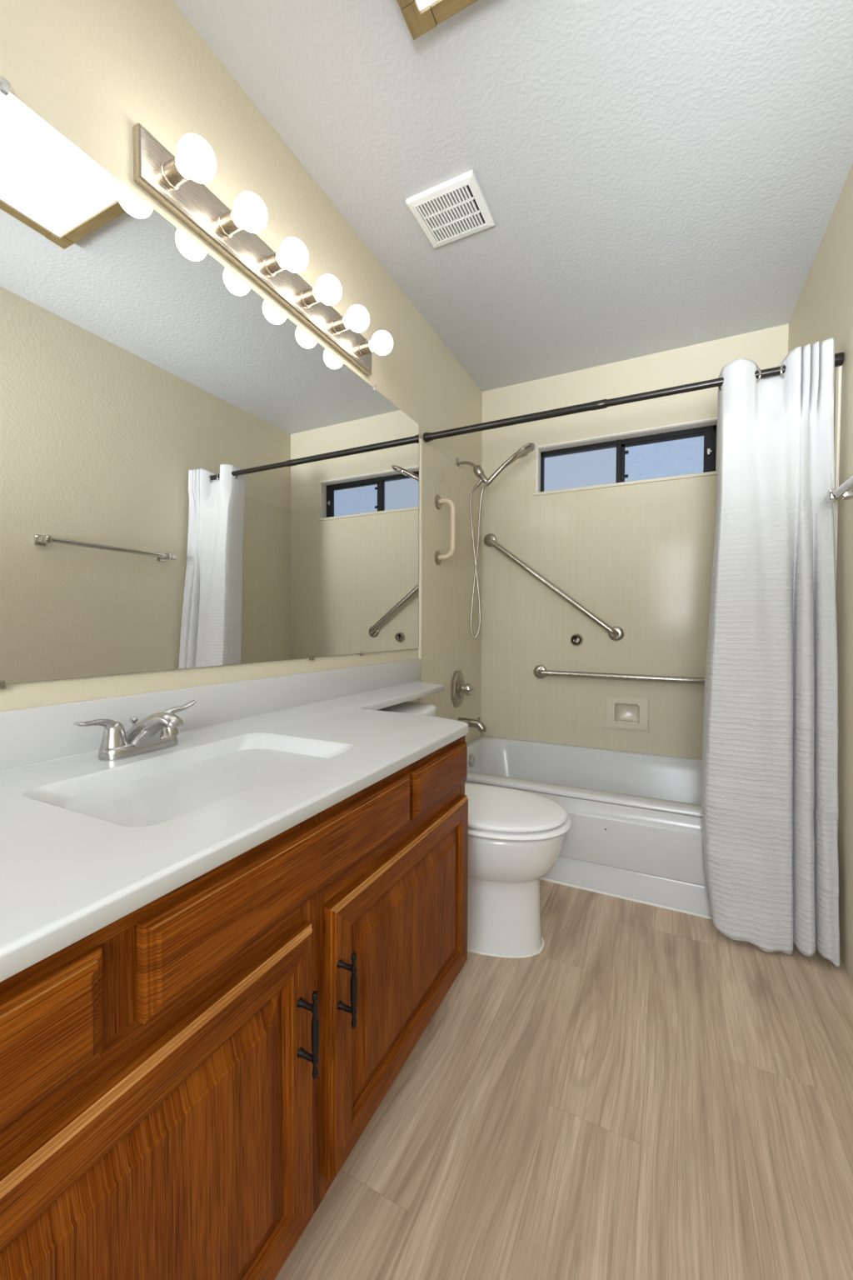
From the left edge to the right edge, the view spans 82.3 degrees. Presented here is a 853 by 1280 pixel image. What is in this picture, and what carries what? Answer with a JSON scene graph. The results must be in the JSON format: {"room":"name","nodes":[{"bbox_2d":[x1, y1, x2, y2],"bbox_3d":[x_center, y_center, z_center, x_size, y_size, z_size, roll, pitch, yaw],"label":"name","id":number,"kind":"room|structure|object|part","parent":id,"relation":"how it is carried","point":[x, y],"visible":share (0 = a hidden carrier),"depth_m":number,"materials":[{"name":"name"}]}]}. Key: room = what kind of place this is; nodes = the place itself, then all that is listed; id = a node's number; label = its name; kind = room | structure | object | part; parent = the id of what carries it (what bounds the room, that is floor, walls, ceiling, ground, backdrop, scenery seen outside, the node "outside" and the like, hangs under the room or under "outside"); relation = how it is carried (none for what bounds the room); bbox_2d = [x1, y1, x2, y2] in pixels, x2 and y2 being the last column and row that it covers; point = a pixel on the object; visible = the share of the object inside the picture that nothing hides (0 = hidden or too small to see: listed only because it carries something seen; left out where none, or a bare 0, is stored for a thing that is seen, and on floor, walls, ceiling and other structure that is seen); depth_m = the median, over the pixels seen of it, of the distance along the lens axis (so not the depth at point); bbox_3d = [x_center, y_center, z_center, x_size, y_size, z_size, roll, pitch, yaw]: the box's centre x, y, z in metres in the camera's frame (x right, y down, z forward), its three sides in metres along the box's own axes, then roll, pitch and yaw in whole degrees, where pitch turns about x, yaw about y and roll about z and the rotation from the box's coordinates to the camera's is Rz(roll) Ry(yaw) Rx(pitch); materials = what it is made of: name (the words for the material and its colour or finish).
{"room":"bathroom","nodes":[
{"label":"bathroom","id":0,"kind":"room"},
{"bbox_2d":[0,0,482,710],"bbox_3d":[-0.825,-0.230,0.795,0.120,2.440,5.303,1,2,26],"label":"wall","id":1,"kind":"structure","parent":0,"point":[92,70],"depth_m":1.19,"materials":[{"name":"beige paint"}]},
{"bbox_2d":[0,75,419,689],"bbox_3d":[-0.452,-0.449,1.391,0.010,1.038,1.872,1,2,26],"label":"wall mirror","id":2,"kind":"object","parent":1,"relation":"attached to","point":[190,478],"visible":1,"depth_m":1.10,"materials":[{"name":"grey mirror"}]},
{"bbox_2d":[0,658,421,770],"bbox_3d":[-0.548,0.165,1.208,0.019,0.103,2.330,1,2,26],"label":"backsplash","id":3,"kind":"structure","parent":1,"relation":"attached to","point":[28,736],"depth_m":1.15,"materials":[{"name":"white stone"}]},
{"bbox_2d":[132,122,393,375],"bbox_3d":[-0.356,-1.043,1.408,0.150,0.113,0.901,1,2,26],"label":"vanity light","id":4,"kind":"object","parent":1,"relation":"attached to","point":[177,182],"visible":1,"depth_m":1.24,"materials":[{"name":"silver metal"}]},
{"bbox_2d":[160,155,190,189],"bbox_3d":[-0.551,-1.034,1.077,0.044,0.048,0.048,1,2,26],"label":"socket","id":5,"kind":"object","parent":4,"relation":"attached to","point":[172,176],"depth_m":1.07,"materials":[{"name":"silver metal"}]},
{"bbox_3d":[-0.500,-1.033,1.052,0.091,0.076,0.076,1,2,26],"label":"bulb","id":6,"kind":"part","parent":4,"relation":"part of","materials":[{"name":"white glass"}]},
{"bbox_2d":[217,208,244,237],"bbox_3d":[-0.484,-1.037,1.213,0.044,0.048,0.048,1,2,26],"label":"socket","id":7,"kind":"object","parent":4,"relation":"attached to","point":[228,226],"depth_m":1.20,"materials":[{"name":"silver metal"}]},
{"bbox_3d":[-0.432,-1.036,1.188,0.091,0.076,0.076,1,2,26],"label":"bulb","id":8,"kind":"part","parent":4,"relation":"part of","materials":[{"name":"white glass"}]},
{"bbox_2d":[263,250,286,275],"bbox_3d":[-0.417,-1.041,1.349,0.044,0.048,0.048,1,2,26],"label":"socket","id":9,"kind":"object","parent":4,"relation":"attached to","point":[272,264],"depth_m":1.34,"materials":[{"name":"silver metal"}]},
{"bbox_3d":[-0.365,-1.040,1.323,0.091,0.076,0.076,1,2,26],"label":"bulb","id":10,"kind":"part","parent":4,"relation":"part of","materials":[{"name":"white glass"}]},
{"bbox_2d":[300,285,321,307],"bbox_3d":[-0.349,-1.044,1.485,0.044,0.048,0.048,1,2,26],"label":"socket","id":11,"kind":"object","parent":4,"relation":"attached to","point":[309,297],"depth_m":1.47,"materials":[{"name":"silver metal"}]},
{"bbox_3d":[-0.298,-1.044,1.459,0.091,0.076,0.076,1,2,26],"label":"bulb","id":12,"kind":"part","parent":4,"relation":"part of","materials":[{"name":"white glass"}]},
{"bbox_2d":[331,315,349,334],"bbox_3d":[-0.282,-1.048,1.620,0.044,0.048,0.048,1,2,26],"label":"socket","id":13,"kind":"object","parent":4,"relation":"attached to","point":[339,324],"depth_m":1.61,"materials":[{"name":"silver metal"}]},
{"bbox_3d":[-0.231,-1.047,1.595,0.091,0.076,0.076,1,2,26],"label":"bulb","id":14,"kind":"part","parent":4,"relation":"part of","materials":[{"name":"white glass"}]},
{"bbox_2d":[358,339,374,356],"bbox_3d":[-0.215,-1.052,1.756,0.044,0.048,0.048,1,2,26],"label":"socket","id":15,"kind":"object","parent":4,"relation":"attached to","point":[365,347],"depth_m":1.74,"materials":[{"name":"silver metal"}]},
{"bbox_3d":[-0.163,-1.051,1.731,0.091,0.076,0.076,1,2,26],"label":"bulb","id":16,"kind":"part","parent":4,"relation":"part of","materials":[{"name":"white glass"}]},
{"bbox_2d":[172,0,852,391],"bbox_3d":[-0.086,-1.462,0.397,1.760,0.050,5.303,1,2,26],"label":"ceiling","id":17,"kind":"structure","parent":0,"point":[652,177],"depth_m":1.44,"materials":[{"name":"grey paint"}]},
{"bbox_2d":[396,0,478,39],"bbox_3d":[-0.070,-1.418,0.490,0.517,0.042,1.222,1,2,26],"label":"ceiling light","id":18,"kind":"object","parent":17,"relation":"attached to","point":[421,17],"visible":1,"depth_m":1.10,"materials":[{"name":"beige wood"}]},
{"bbox_2d":[416,0,436,10],"bbox_3d":[-0.070,-1.408,0.490,0.449,0.004,1.154,1,2,26],"label":"diffuser","id":19,"kind":"object","parent":18,"relation":"attached to","point":[422,5],"depth_m":1.09,"materials":[{"name":"white"}]},
{"bbox_3d":[-0.070,-1.419,0.490,0.517,0.042,1.222,1,2,26],"label":"frame","id":20,"kind":"part","parent":18,"relation":"part of","materials":[{"name":"beige wood"}]},
{"bbox_2d":[405,170,494,248],"bbox_3d":[0.086,-1.463,1.674,0.237,0.018,0.219,1,2,26],"label":"ceiling vent","id":21,"kind":"object","parent":17,"relation":"in","point":[458,204],"visible":1,"depth_m":1.65,"materials":[{"name":"white plastic"}]},
{"bbox_2d":[275,880,852,1279],"bbox_3d":[-0.093,1.026,0.466,1.760,0.050,5.303,1,2,26],"label":"floor","id":22,"kind":"structure","parent":0,"point":[651,1092],"depth_m":1.00,"materials":[{"name":"beige wood"}]},
{"bbox_2d":[0,735,468,1279],"bbox_3d":[-0.459,0.621,0.734,0.606,0.740,1.518,1,2,26],"label":"vanity cabinet","id":23,"kind":"object","parent":22,"relation":"on","point":[186,1082],"visible":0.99,"depth_m":0.59,"materials":[{"name":"brown wood"}]},
{"bbox_3d":[-0.406,0.343,0.247,0.019,0.101,0.466,1,2,26],"label":"drawer","id":24,"kind":"part","parent":23,"relation":"part of","materials":[{"name":"brown wood"}]},
{"bbox_3d":[-0.293,0.646,0.475,0.010,0.325,0.443,1,2,26],"label":"raised panel","id":25,"kind":"part","parent":23,"relation":"part of","materials":[{"name":"brown wood"}]},
{"bbox_3d":[-0.297,0.646,0.477,0.019,0.443,0.561,1,2,26],"label":"door","id":26,"kind":"part","parent":23,"relation":"part of","materials":[{"name":"brown wood"}]},
{"bbox_2d":[0,658,469,982],"bbox_3d":[-0.298,0.218,1.085,0.578,0.200,2.330,1,2,26],"label":"countertop","id":27,"kind":"structure","parent":23,"relation":"on","point":[87,842],"depth_m":0.82,"materials":[{"name":"white stone"}]},
{"bbox_2d":[73,700,196,759],"bbox_3d":[-0.566,0.182,0.972,0.172,0.093,0.189,0,2,-16],"label":"sink faucet","id":28,"kind":"object","parent":27,"relation":"on","point":[157,731],"visible":1,"depth_m":0.93,"materials":[{"name":"silver metal"}]},
{"bbox_3d":[-0.605,0.174,0.907,0.045,0.059,0.093,1,2,26],"label":"handle","id":29,"kind":"part","parent":28,"relation":"part of","materials":[{"name":"silver metal"}]},
{"bbox_3d":[-0.589,0.178,0.983,0.014,0.046,0.014,1,2,26],"label":"lift rod","id":30,"kind":"part","parent":28,"relation":"part of","materials":[{"name":"silver metal"}]},
{"bbox_3d":[-0.536,0.184,0.957,0.152,0.090,0.068,1,2,26],"label":"spout","id":31,"kind":"part","parent":28,"relation":"part of","materials":[{"name":"silver metal"}]},
{"bbox_3d":[-0.538,0.167,1.042,0.045,0.067,0.094,1,2,26],"label":"handle","id":32,"kind":"part","parent":28,"relation":"part of","materials":[{"name":"silver metal"}]},
{"bbox_2d":[21,732,354,827],"bbox_3d":[-0.377,0.274,0.877,0.300,0.098,0.480,1,2,26],"label":"sink basin","id":33,"kind":"object","parent":27,"relation":"in","point":[160,790],"depth_m":0.85,"materials":[{"name":"white ceramic"}]},
{"bbox_3d":[-0.160,0.330,0.743,0.019,0.101,0.563,1,2,26],"label":"drawer","id":34,"kind":"part","parent":23,"relation":"part of","materials":[{"name":"brown wood"}]},
{"bbox_3d":[-0.165,0.548,0.683,0.035,0.120,0.012,1,2,26],"label":"pull handle","id":35,"kind":"part","parent":23,"relation":"part of","materials":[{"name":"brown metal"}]},
{"bbox_3d":[-0.123,0.546,0.766,0.035,0.116,0.012,1,2,26],"label":"pull handle","id":36,"kind":"part","parent":23,"relation":"part of","materials":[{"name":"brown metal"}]},
{"bbox_3d":[-0.025,0.631,1.026,0.019,0.437,0.576,1,2,26],"label":"door","id":37,"kind":"part","parent":23,"relation":"part of","materials":[{"name":"brown wood"}]},
{"bbox_3d":[-0.022,0.631,1.024,0.010,0.319,0.458,1,2,26],"label":"raised panel","id":38,"kind":"part","parent":23,"relation":"part of","materials":[{"name":"brown wood"}]},
{"bbox_3d":[0.037,0.319,1.141,0.019,0.101,0.293,1,2,26],"label":"drawer","id":39,"kind":"part","parent":23,"relation":"part of","materials":[{"name":"brown wood"}]},
{"bbox_2d":[378,701,571,958],"bbox_3d":[0.104,0.618,1.664,0.754,0.703,0.540,1,2,26],"label":"toilet","id":40,"kind":"object","parent":22,"relation":"on","point":[516,837],"visible":0.48,"depth_m":1.50,"materials":[{"name":"white ceramic"}]},
{"bbox_3d":[-0.133,0.281,1.772,0.223,0.038,0.540,1,2,26],"label":"tank lid","id":41,"kind":"part","parent":40,"relation":"part of","materials":[{"name":"white ceramic"}]},
{"bbox_3d":[0.156,0.774,1.642,0.595,0.386,0.358,1,2,26],"label":"bowl","id":42,"kind":"part","parent":40,"relation":"part of","materials":[{"name":"white ceramic"}]},
{"bbox_3d":[0.198,0.543,1.615,0.519,0.019,0.368,1,2,26],"label":"lid","id":43,"kind":"part","parent":40,"relation":"part of","materials":[{"name":"white plastic"}]},
{"bbox_3d":[0.206,0.567,1.612,0.526,0.017,0.384,1,2,26],"label":"seat","id":44,"kind":"part","parent":40,"relation":"part of","materials":[{"name":"white plastic"}]},
{"bbox_2d":[465,735,712,919],"bbox_3d":[0.807,0.772,2.277,1.494,0.367,0.900,1,2,26],"label":"bathtub","id":45,"kind":"object","parent":22,"relation":"on","point":[635,833],"visible":0.46,"depth_m":1.89,"materials":[{"name":"white ceramic"}]},
{"bbox_3d":[0.247,0.654,2.657,0.018,0.068,0.068,1,2,26],"label":"overflow plate","id":46,"kind":"part","parent":45,"relation":"part of","materials":[{"name":"silver metal"}]},
{"bbox_2d":[465,735,702,817],"bbox_3d":[0.814,0.741,2.288,1.494,0.305,0.873,1,2,26],"label":"basin","id":47,"kind":"object","parent":45,"relation":"in","point":[602,782],"depth_m":2.55,"materials":[{"name":"white ceramic"}]},
{"bbox_2d":[481,323,789,704],"bbox_3d":[1.043,-0.278,2.717,1.520,2.440,0.120,1,2,26],"label":"wall","id":48,"kind":"structure","parent":0,"point":[767,347],"depth_m":2.63,"materials":[{"name":"beige paint"}]},
{"bbox_2d":[533,417,717,495],"bbox_3d":[1.069,-0.970,2.673,0.941,0.281,0.138,1,2,26],"label":"window","id":49,"kind":"structure","parent":48,"relation":"in","point":[685,450],"depth_m":2.66,"materials":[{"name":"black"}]},
{"bbox_3d":[0.880,-0.970,2.801,0.417,0.223,0.004,1,2,26],"label":"pane","id":50,"kind":"part","parent":49,"relation":"part of","materials":[{"name":"clear glass"}]},
{"bbox_3d":[1.069,-0.838,2.677,0.941,0.017,0.138,1,2,26],"label":"sill","id":51,"kind":"part","parent":49,"relation":"part of","materials":[{"name":"beige ceramic"}]},
{"bbox_3d":[1.264,-0.958,2.607,0.384,0.209,0.004,1,2,26],"label":"pane","id":52,"kind":"part","parent":49,"relation":"part of","materials":[{"name":"clear glass"}]},
{"bbox_3d":[1.270,-0.965,2.598,0.442,0.227,0.027,1,2,26],"label":"sash","id":53,"kind":"part","parent":49,"relation":"part of","materials":[{"name":"black metal"}]},
{"bbox_2d":[418,365,842,759],"bbox_3d":[0.829,-0.133,2.290,1.519,1.572,0.840,1,2,26],"label":"tub surround","id":54,"kind":"object","parent":48,"relation":"attached to","point":[639,557],"visible":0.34,"depth_m":2.66,"materials":[{"name":"beige plastic"}]},
{"bbox_2d":[435,494,455,564],"bbox_3d":[0.098,-0.540,2.379,0.094,0.345,0.072,1,2,26],"label":"grab bar","id":55,"kind":"object","parent":54,"relation":"attached to","point":[438,501],"visible":1,"depth_m":2.36,"materials":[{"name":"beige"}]},
{"bbox_3d":[0.156,-0.144,2.629,0.012,1.572,0.830,1,2,26],"label":"panel","id":56,"kind":"part","parent":54,"relation":"part of","materials":[{"name":"beige plastic"}]},
{"bbox_2d":[450,670,474,707],"bbox_3d":[0.208,0.264,2.628,0.095,0.196,0.163,1,2,26],"label":"shower valve","id":57,"kind":"object","parent":54,"relation":"attached to","point":[458,688],"visible":1,"depth_m":2.60,"materials":[{"name":"silver metal"}]},
{"bbox_3d":[0.220,0.264,2.622,0.067,0.068,0.068,1,2,26],"label":"knob","id":58,"kind":"part","parent":57,"relation":"part of","materials":[{"name":"silver metal"}]},
{"bbox_2d":[457,717,486,732],"bbox_3d":[0.249,0.454,2.646,0.159,0.077,0.048,1,2,26],"label":"tub spout","id":59,"kind":"object","parent":54,"relation":"attached to","point":[478,724],"visible":0.86,"depth_m":2.62,"materials":[{"name":"silver metal"}]},
{"bbox_2d":[455,442,535,638],"bbox_3d":[0.357,-0.500,2.567,0.416,0.989,0.092,1,2,26],"label":"shower","id":60,"kind":"object","parent":54,"relation":"attached to","point":[525,450],"visible":1,"depth_m":2.60,"materials":[{"name":"silver metal"}]},
{"bbox_3d":[0.226,-0.936,2.621,0.106,0.056,0.017,1,2,26],"label":"shower arm","id":61,"kind":"part","parent":60,"relation":"part of","materials":[{"name":"silver metal"}]},
{"bbox_2d":[484,533,624,640],"bbox_3d":[0.694,-0.318,2.772,0.800,0.639,0.064,1,2,26],"label":"grab bar","id":62,"kind":"object","parent":54,"relation":"attached to","point":[616,633],"visible":1,"depth_m":2.72,"materials":[{"name":"silver metal"}]},
{"bbox_2d":[570,633,583,645],"bbox_3d":[0.836,-0.001,2.725,0.068,0.068,0.037,1,2,26],"label":"wall fitting","id":63,"kind":"object","parent":54,"relation":"attached to","point":[577,639],"visible":1,"depth_m":2.73,"materials":[{"name":"silver metal"}]},
{"bbox_3d":[1.013,-0.158,2.661,1.496,1.542,0.012,1,2,26],"label":"panel","id":64,"kind":"part","parent":54,"relation":"part of","materials":[{"name":"beige plastic"}]},
{"bbox_2d":[533,665,704,684],"bbox_3d":[1.058,0.196,2.605,0.994,0.085,0.064,1,2,26],"label":"grab bar","id":65,"kind":"object","parent":54,"relation":"attached to","point":[540,672],"visible":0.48,"depth_m":2.60,"materials":[{"name":"silver metal"}]},
{"bbox_2d":[606,695,648,730],"bbox_3d":[1.090,0.393,2.651,0.206,0.170,0.064,1,2,26],"label":"soap dish","id":66,"kind":"object","parent":54,"relation":"attached to","point":[627,713],"visible":1,"depth_m":2.65,"materials":[{"name":"beige ceramic"}]},
{"bbox_3d":[1.507,-0.122,1.960,0.012,1.572,0.830,1,2,26],"label":"panel","id":67,"kind":"part","parent":54,"relation":"part of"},
{"bbox_2d":[788,162,852,984],"bbox_3d":[0.645,-0.206,0.067,0.120,2.440,5.303,1,2,26],"label":"wall","id":68,"kind":"structure","parent":0,"point":[823,311],"depth_m":1.53,"materials":[{"name":"beige paint"}]},
{"bbox_2d":[423,352,844,442],"bbox_3d":[0.659,-0.916,1.907,1.507,0.062,0.044,1,2,28],"label":"curtain rod","id":69,"kind":"object","parent":68,"relation":"attached to","point":[839,357],"visible":0.7,"depth_m":1.90,"materials":[{"name":"brown metal"}]},
{"bbox_3d":[0.346,-0.928,2.072,0.800,0.049,0.044,1,2,28],"label":"rod","id":70,"kind":"part","parent":69,"relation":"part of","materials":[{"name":"brown metal"}]},
{"bbox_3d":[0.987,-0.904,1.731,0.686,0.036,0.027,1,2,28],"label":"rod","id":71,"kind":"part","parent":69,"relation":"part of","materials":[{"name":"brown metal"}]},
{"bbox_2d":[701,337,840,967],"bbox_3d":[1.115,0.010,1.586,0.389,1.911,0.272,2,2,41],"label":"shower curtain","id":72,"kind":"object","parent":69,"relation":"hanging from","point":[770,804],"visible":1,"depth_m":1.57,"materials":[{"name":"white fabric"}]},
{"bbox_2d":[825,475,852,504],"bbox_3d":[1.071,-0.410,1.145,0.078,0.048,0.657,1,2,26],"label":"towel bar","id":73,"kind":"object","parent":68,"relation":"attached to","point":[845,492],"visible":1,"depth_m":1.38,"materials":[{"name":"silver metal"}]}
]}

